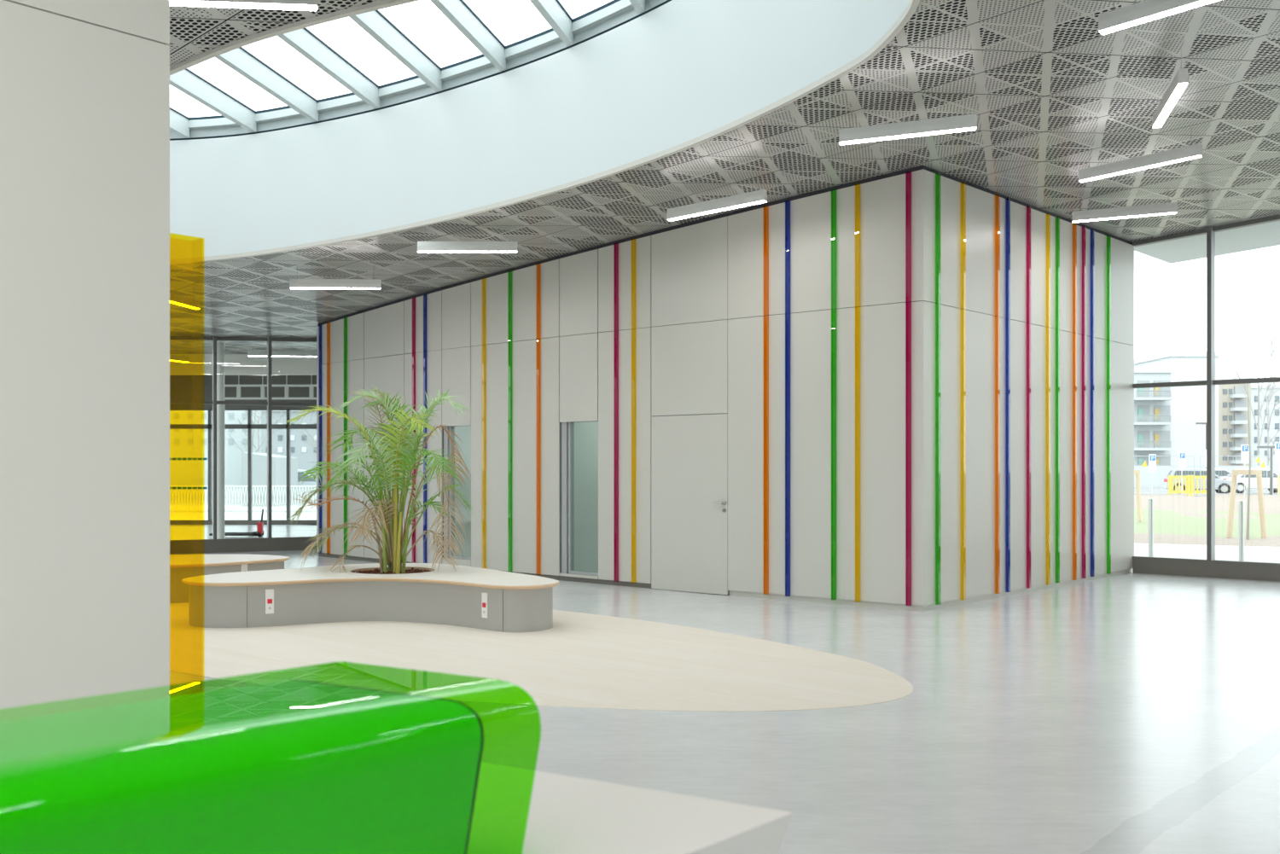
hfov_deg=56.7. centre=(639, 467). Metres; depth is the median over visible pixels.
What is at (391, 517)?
areca palm
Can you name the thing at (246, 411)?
bare tree
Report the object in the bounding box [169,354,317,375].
wall
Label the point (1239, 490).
car
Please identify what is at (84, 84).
column
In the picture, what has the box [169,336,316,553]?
window
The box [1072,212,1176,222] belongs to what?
diffuser
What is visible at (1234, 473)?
stake
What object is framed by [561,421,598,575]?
window
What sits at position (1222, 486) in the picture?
car
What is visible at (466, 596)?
bench
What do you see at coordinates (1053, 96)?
ceiling
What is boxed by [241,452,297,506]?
building
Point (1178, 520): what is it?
lawn
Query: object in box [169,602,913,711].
carpet
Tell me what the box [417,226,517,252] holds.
pendant lamp
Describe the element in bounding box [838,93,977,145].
pendant lamp
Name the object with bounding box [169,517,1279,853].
floor
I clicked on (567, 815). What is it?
reception desk
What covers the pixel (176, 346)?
ceiling
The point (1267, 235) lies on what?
soffit
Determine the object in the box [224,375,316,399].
cable tray
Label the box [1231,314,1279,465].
poplar tree
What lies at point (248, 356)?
diffuser
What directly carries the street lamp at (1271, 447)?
on the ground at (1143, 490)
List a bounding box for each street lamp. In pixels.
[1195,422,1206,468]
[1256,446,1274,494]
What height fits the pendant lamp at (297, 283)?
0.351 m
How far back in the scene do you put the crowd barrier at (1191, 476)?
61.96 m
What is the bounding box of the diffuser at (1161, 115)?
[1152,82,1187,127]
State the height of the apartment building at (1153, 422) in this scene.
9.566 m
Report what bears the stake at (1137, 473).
on the lawn at (1178, 520)
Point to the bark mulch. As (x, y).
(375, 571)
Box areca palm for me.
[286,383,474,574]
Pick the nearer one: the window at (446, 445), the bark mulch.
the bark mulch
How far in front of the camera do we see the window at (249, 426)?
31.01 m
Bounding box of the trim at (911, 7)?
[169,0,919,264]
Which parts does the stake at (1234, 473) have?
leg, leg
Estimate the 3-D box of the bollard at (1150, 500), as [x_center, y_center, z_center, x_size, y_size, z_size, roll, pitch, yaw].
[8.437,1.017,19.600,0.084,1.006,0.084,0,0,0]
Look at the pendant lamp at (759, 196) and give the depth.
12.49 m
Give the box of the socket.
[267,599,272,604]
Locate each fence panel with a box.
[1134,455,1194,496]
[1195,455,1267,496]
[1272,455,1279,495]
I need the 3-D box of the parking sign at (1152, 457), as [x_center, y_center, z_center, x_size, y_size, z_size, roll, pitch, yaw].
[24.823,0.455,57.518,0.322,2.150,0.096,0,0,0]
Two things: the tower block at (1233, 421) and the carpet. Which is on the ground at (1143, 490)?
the tower block at (1233, 421)
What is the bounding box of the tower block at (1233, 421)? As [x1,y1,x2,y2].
[1218,378,1252,465]
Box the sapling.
[1245,384,1250,540]
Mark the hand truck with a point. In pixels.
(259, 532)
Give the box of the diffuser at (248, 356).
[248,355,316,357]
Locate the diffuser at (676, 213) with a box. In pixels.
[667,200,766,221]
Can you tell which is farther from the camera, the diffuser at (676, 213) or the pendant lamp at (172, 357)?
the pendant lamp at (172, 357)
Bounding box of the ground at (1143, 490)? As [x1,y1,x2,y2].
[169,487,1277,505]
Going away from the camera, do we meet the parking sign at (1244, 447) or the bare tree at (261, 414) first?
the parking sign at (1244, 447)
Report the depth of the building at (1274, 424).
150.01 m
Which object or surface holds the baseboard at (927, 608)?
attached to the wall at (1028, 310)
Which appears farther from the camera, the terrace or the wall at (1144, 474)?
the wall at (1144, 474)
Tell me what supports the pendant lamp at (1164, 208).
hanging from the ceiling at (1053, 96)
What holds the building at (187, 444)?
on the ground at (1143, 490)
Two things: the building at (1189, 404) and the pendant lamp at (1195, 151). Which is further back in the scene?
the building at (1189, 404)
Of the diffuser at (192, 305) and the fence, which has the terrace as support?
the fence
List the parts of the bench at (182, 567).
socket plate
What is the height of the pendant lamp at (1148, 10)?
0.374 m
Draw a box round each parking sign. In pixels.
[1148,453,1156,495]
[1179,452,1185,496]
[1241,444,1248,498]
[1274,442,1279,497]
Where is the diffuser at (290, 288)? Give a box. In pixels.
[290,287,380,289]
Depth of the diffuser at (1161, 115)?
9.82 m
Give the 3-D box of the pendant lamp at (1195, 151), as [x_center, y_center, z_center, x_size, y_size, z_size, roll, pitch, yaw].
[4.946,-3.102,11.772,1.158,0.375,0.072,0,0,39]
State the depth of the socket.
11.13 m
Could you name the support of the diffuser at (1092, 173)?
attached to the pendant lamp at (1195, 151)
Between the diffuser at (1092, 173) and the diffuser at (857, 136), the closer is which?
the diffuser at (857, 136)
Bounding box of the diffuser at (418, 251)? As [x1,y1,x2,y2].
[418,250,517,252]
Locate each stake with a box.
[1134,470,1142,521]
[1226,470,1267,538]
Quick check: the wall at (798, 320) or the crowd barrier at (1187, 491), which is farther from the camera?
the crowd barrier at (1187, 491)
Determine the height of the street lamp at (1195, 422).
4.534 m
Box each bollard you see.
[1148,498,1153,557]
[1238,500,1244,561]
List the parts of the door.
lever handle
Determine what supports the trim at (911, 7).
attached to the wall at (679, 72)
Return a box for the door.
[651,413,728,594]
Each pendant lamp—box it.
[169,0,317,11]
[169,285,200,309]
[169,354,188,362]
[247,349,316,357]
[290,264,381,289]
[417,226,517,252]
[666,173,767,221]
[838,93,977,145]
[1071,195,1177,222]
[1078,143,1202,182]
[1098,0,1219,34]
[1152,48,1188,127]
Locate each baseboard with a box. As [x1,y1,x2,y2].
[729,590,921,611]
[921,569,1131,611]
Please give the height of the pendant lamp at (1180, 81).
0.329 m
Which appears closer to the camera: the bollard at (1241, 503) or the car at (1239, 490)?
the bollard at (1241, 503)
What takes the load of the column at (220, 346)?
on the floor
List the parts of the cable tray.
rail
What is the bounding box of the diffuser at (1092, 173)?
[1079,155,1201,182]
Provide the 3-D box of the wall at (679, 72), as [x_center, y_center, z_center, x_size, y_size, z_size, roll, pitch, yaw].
[-2.928,-3.648,11.126,11.518,2.314,4.583,0,0,35]
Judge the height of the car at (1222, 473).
1.420 m
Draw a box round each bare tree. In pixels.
[224,410,273,452]
[226,410,285,453]
[279,410,316,451]
[1249,369,1279,465]
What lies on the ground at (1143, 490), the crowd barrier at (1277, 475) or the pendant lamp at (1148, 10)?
the crowd barrier at (1277, 475)
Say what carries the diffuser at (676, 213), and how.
attached to the pendant lamp at (759, 196)
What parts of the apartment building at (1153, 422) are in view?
coloured panel, coloured panel, coloured panel, railing, railing, railing, coloured panel, coloured panel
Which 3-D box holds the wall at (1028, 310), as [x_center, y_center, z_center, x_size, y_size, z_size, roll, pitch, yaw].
[4.956,-0.879,14.588,0.050,4.629,6.135,0,0,42]
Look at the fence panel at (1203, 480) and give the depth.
59.00 m
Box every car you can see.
[297,469,316,495]
[1164,468,1238,494]
[1194,468,1230,489]
[1221,468,1278,493]
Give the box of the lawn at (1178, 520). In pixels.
[1134,493,1279,546]
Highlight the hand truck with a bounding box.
[209,509,263,537]
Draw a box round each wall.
[169,0,910,259]
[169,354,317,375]
[169,375,316,524]
[316,165,923,605]
[921,165,1134,605]
[1134,465,1279,487]
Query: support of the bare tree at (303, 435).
on the ground at (1143, 490)
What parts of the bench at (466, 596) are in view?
socket plate, socket plate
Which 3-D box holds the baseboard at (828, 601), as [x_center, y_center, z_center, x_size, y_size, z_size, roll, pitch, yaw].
[1.986,1.470,13.097,2.434,0.060,0.020,0,0,39]
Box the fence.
[169,485,316,511]
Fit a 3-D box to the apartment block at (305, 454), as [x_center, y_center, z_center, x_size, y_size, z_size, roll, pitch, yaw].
[-25.039,-1.549,96.000,7.776,6.178,12.400,0,0,0]
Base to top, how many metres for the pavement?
0.001 m
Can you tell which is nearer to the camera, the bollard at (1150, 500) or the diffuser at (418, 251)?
the diffuser at (418, 251)
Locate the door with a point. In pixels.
(689, 453)
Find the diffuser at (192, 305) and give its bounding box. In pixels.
[169,301,199,309]
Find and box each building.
[169,410,261,485]
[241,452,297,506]
[1134,352,1221,465]
[1134,367,1174,465]
[1250,384,1279,465]
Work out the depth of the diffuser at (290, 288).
15.56 m
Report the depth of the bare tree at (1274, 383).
89.93 m
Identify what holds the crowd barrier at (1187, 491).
on the ground at (1143, 490)
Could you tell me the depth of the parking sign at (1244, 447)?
54.98 m
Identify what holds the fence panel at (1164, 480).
on the ground at (1143, 490)
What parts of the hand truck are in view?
handle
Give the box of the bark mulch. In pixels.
[351,567,431,574]
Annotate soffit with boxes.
[1134,221,1279,263]
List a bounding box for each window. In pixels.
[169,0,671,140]
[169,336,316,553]
[169,408,316,525]
[443,425,471,559]
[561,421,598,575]
[1132,214,1279,581]
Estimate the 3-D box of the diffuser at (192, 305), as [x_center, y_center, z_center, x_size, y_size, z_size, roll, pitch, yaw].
[-6.271,-2.211,15.943,0.064,0.033,1.144,0,0,12]
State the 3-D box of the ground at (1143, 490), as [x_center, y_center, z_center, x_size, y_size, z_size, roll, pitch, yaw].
[0.000,1.540,150.000,600.000,0.001,500.000,0,0,0]
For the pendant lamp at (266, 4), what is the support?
hanging from the ceiling at (1053, 96)
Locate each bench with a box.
[169,554,290,603]
[181,563,559,632]
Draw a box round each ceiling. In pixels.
[168,0,1279,349]
[169,340,316,354]
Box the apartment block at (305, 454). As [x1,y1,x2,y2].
[257,410,316,475]
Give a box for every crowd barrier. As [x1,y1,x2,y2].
[1168,475,1190,495]
[1190,475,1206,495]
[1277,475,1279,495]
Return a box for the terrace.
[169,505,316,520]
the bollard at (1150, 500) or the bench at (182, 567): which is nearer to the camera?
the bench at (182, 567)
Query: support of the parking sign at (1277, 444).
on the ground at (1143, 490)
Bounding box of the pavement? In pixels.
[1134,543,1279,563]
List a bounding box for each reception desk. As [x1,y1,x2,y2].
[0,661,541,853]
[522,770,791,853]
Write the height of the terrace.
0.001 m
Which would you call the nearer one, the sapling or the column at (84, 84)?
the column at (84, 84)
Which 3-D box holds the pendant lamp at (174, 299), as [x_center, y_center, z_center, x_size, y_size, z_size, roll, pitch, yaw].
[-6.271,-2.360,15.943,0.072,0.331,1.160,0,0,12]
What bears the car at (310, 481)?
on the ground at (1143, 490)
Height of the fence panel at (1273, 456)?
2.097 m
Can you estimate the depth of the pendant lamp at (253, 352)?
24.26 m
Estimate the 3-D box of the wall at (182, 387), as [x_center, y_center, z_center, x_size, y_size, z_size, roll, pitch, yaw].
[-13.500,-0.800,31.100,21.000,4.600,0.200,0,0,0]
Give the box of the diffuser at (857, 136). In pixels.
[840,127,976,145]
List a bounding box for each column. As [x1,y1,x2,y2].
[0,0,169,709]
[216,342,224,539]

